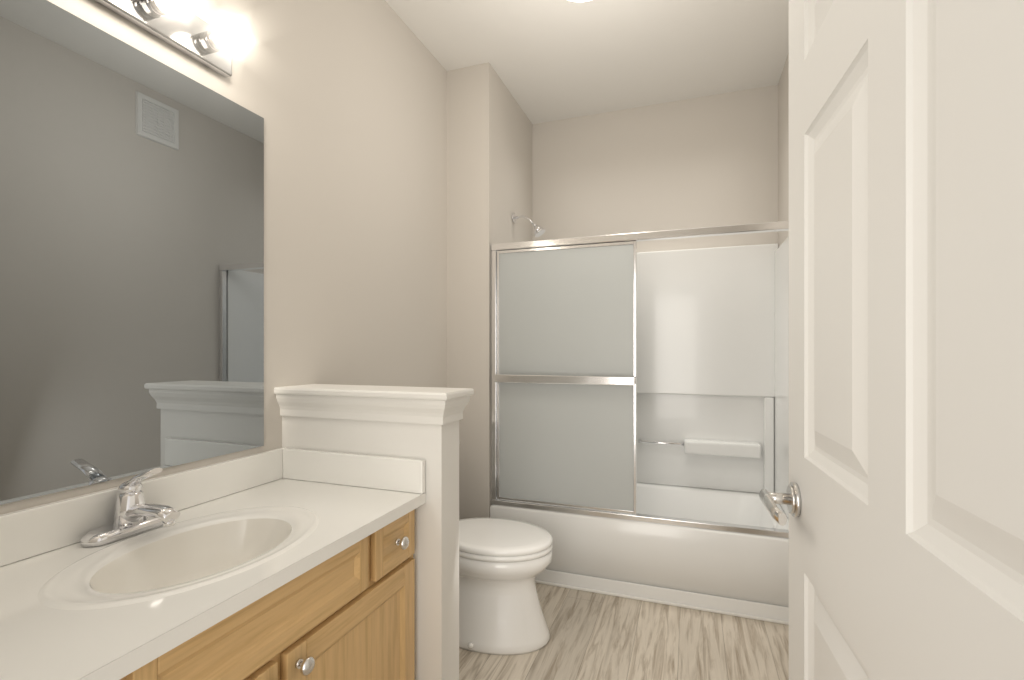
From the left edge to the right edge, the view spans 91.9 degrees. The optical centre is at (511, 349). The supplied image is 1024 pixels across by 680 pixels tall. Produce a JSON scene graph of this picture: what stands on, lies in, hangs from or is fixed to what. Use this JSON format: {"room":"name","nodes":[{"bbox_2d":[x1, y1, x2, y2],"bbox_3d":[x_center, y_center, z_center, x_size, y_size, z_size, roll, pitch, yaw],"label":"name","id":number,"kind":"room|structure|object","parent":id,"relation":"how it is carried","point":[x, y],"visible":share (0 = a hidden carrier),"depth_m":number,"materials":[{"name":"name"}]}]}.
{"room":"bathroom","nodes":[
{"label":"bathroom","id":0,"kind":"room"},
{"bbox_2d":[0,0,446,514],"bbox_3d":[-0.686,-0.175,2.127,0.120,2.830,3.362,0,0,20],"label":"wall","id":1,"kind":"structure","parent":0,"point":[346,100],"depth_m":1.96,"materials":[{"name":"white paint"}]},
{"bbox_2d":[0,0,263,504],"bbox_3d":[-0.959,-0.220,1.177,0.006,1.060,0.905,0,0,20],"label":"mirror","id":2,"kind":"object","parent":1,"relation":"attached to","point":[131,260],"visible":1,"depth_m":1.19,"materials":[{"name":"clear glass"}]},
{"bbox_2d":[94,0,247,77],"bbox_3d":[-0.888,-0.865,1.154,0.156,0.110,0.630,0,0,20],"label":"sconce","id":3,"kind":"object","parent":1,"relation":"attached to","point":[179,25],"visible":1,"depth_m":1.33,"materials":[{"name":"silver metal"}]},
{"bbox_2d":[274,384,473,679],"bbox_3d":[-0.459,0.682,1.632,0.643,1.115,0.192,0,0,20],"label":"wall","id":4,"kind":"structure","parent":0,"point":[408,422],"depth_m":1.52,"materials":[{"name":"white paint"}]},
{"bbox_2d":[447,62,531,519],"bbox_3d":[-0.114,-0.175,3.155,0.260,2.830,0.800,0,0,20],"label":"wall","id":5,"kind":"structure","parent":0,"point":[489,158],"depth_m":2.78,"materials":[{"name":"white paint"}]},
{"bbox_2d":[512,213,544,236],"bbox_3d":[0.107,-0.779,3.077,0.207,0.162,0.074,0,0,20],"label":"shower head","id":6,"kind":"object","parent":5,"relation":"attached to","point":[539,231],"visible":1,"depth_m":3.06},
{"bbox_2d":[385,0,788,123],"bbox_3d":[0.217,-1.650,1.802,2.040,0.120,3.362,0,0,20],"label":"ceiling","id":7,"kind":"structure","parent":0,"point":[551,60],"depth_m":2.59,"materials":[{"name":"white paint"}]},
{"bbox_2d":[569,0,589,1],"bbox_3d":[0.293,-1.537,2.042,0.300,0.104,0.300,0,0,20],"label":"ceiling light","id":8,"kind":"object","parent":7,"relation":"attached to","point":[579,0],"visible":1,"depth_m":2.13,"materials":[{"name":"white"}]},
{"bbox_2d":[459,583,788,679],"bbox_3d":[0.050,1.290,1.337,2.040,0.100,4.350,0,0,20],"label":"floor","id":9,"kind":"structure","parent":0,"point":[595,636],"depth_m":2.07,"materials":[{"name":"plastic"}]},
{"bbox_2d":[0,447,425,679],"bbox_3d":[-0.696,0.785,1.081,0.564,0.910,1.071,0,0,20],"label":"bathroom vanity","id":10,"kind":"object","parent":9,"relation":"on","point":[282,563],"visible":1,"depth_m":1.09,"materials":[{"name":"brown wood"}]},
{"bbox_2d":[81,468,179,546],"bbox_3d":[-0.849,0.350,1.151,0.175,0.157,0.194,0,0,20],"label":"faucet","id":11,"kind":"object","parent":10,"relation":"on","point":[135,513],"visible":1,"depth_m":1.14,"materials":[{"name":"silver metal"}]},
{"bbox_2d":[459,440,552,654],"bbox_3d":[-0.183,0.840,2.223,0.746,0.800,0.436,0,0,20],"label":"toilet","id":12,"kind":"object","parent":9,"relation":"on","point":[503,562],"visible":0.54,"depth_m":2.06,"materials":[{"name":"white ceramic"}]},
{"bbox_2d":[490,236,788,624],"bbox_3d":[0.730,0.305,2.844,1.534,1.870,0.808,0,0,20],"label":"bathtub","id":13,"kind":"object","parent":9,"relation":"on","point":[712,384],"visible":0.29,"depth_m":2.97,"materials":[{"name":"white ceramic"}]},
{"bbox_2d":[491,221,788,537],"bbox_3d":[0.604,0.135,2.493,1.534,1.449,0.081,0,0,20],"label":"shower door","id":14,"kind":"structure","parent":13,"relation":"on","point":[563,375],"depth_m":2.61,"materials":[{"name":"grey glass"}]},
{"bbox_2d":[532,85,777,252],"bbox_3d":[0.766,-0.175,3.327,1.800,2.830,0.120,0,0,20],"label":"wall","id":15,"kind":"structure","parent":0,"point":[707,161],"depth_m":3.19,"materials":[{"name":"white paint"}]},
{"bbox_2d":[778,52,788,246],"bbox_3d":[1.121,-0.175,1.477,0.120,2.830,3.362,0,0,20],"label":"wall","id":16,"kind":"structure","parent":0,"point":[783,149],"depth_m":2.79,"materials":[{"name":"white paint"}]},
{"bbox_3d":[-0.332,-0.175,0.277,1.800,2.830,0.120,0,0,20],"label":"wall","id":17,"kind":"structure","parent":0,"visible":0},
{"bbox_2d":[759,0,1023,679],"bbox_3d":[0.430,0.214,0.571,0.166,2.028,0.924,0,0,20],"label":"door","id":18,"kind":"structure","parent":17,"relation":"in","point":[902,498],"depth_m":0.53,"materials":[{"name":"white wood"}]}
]}

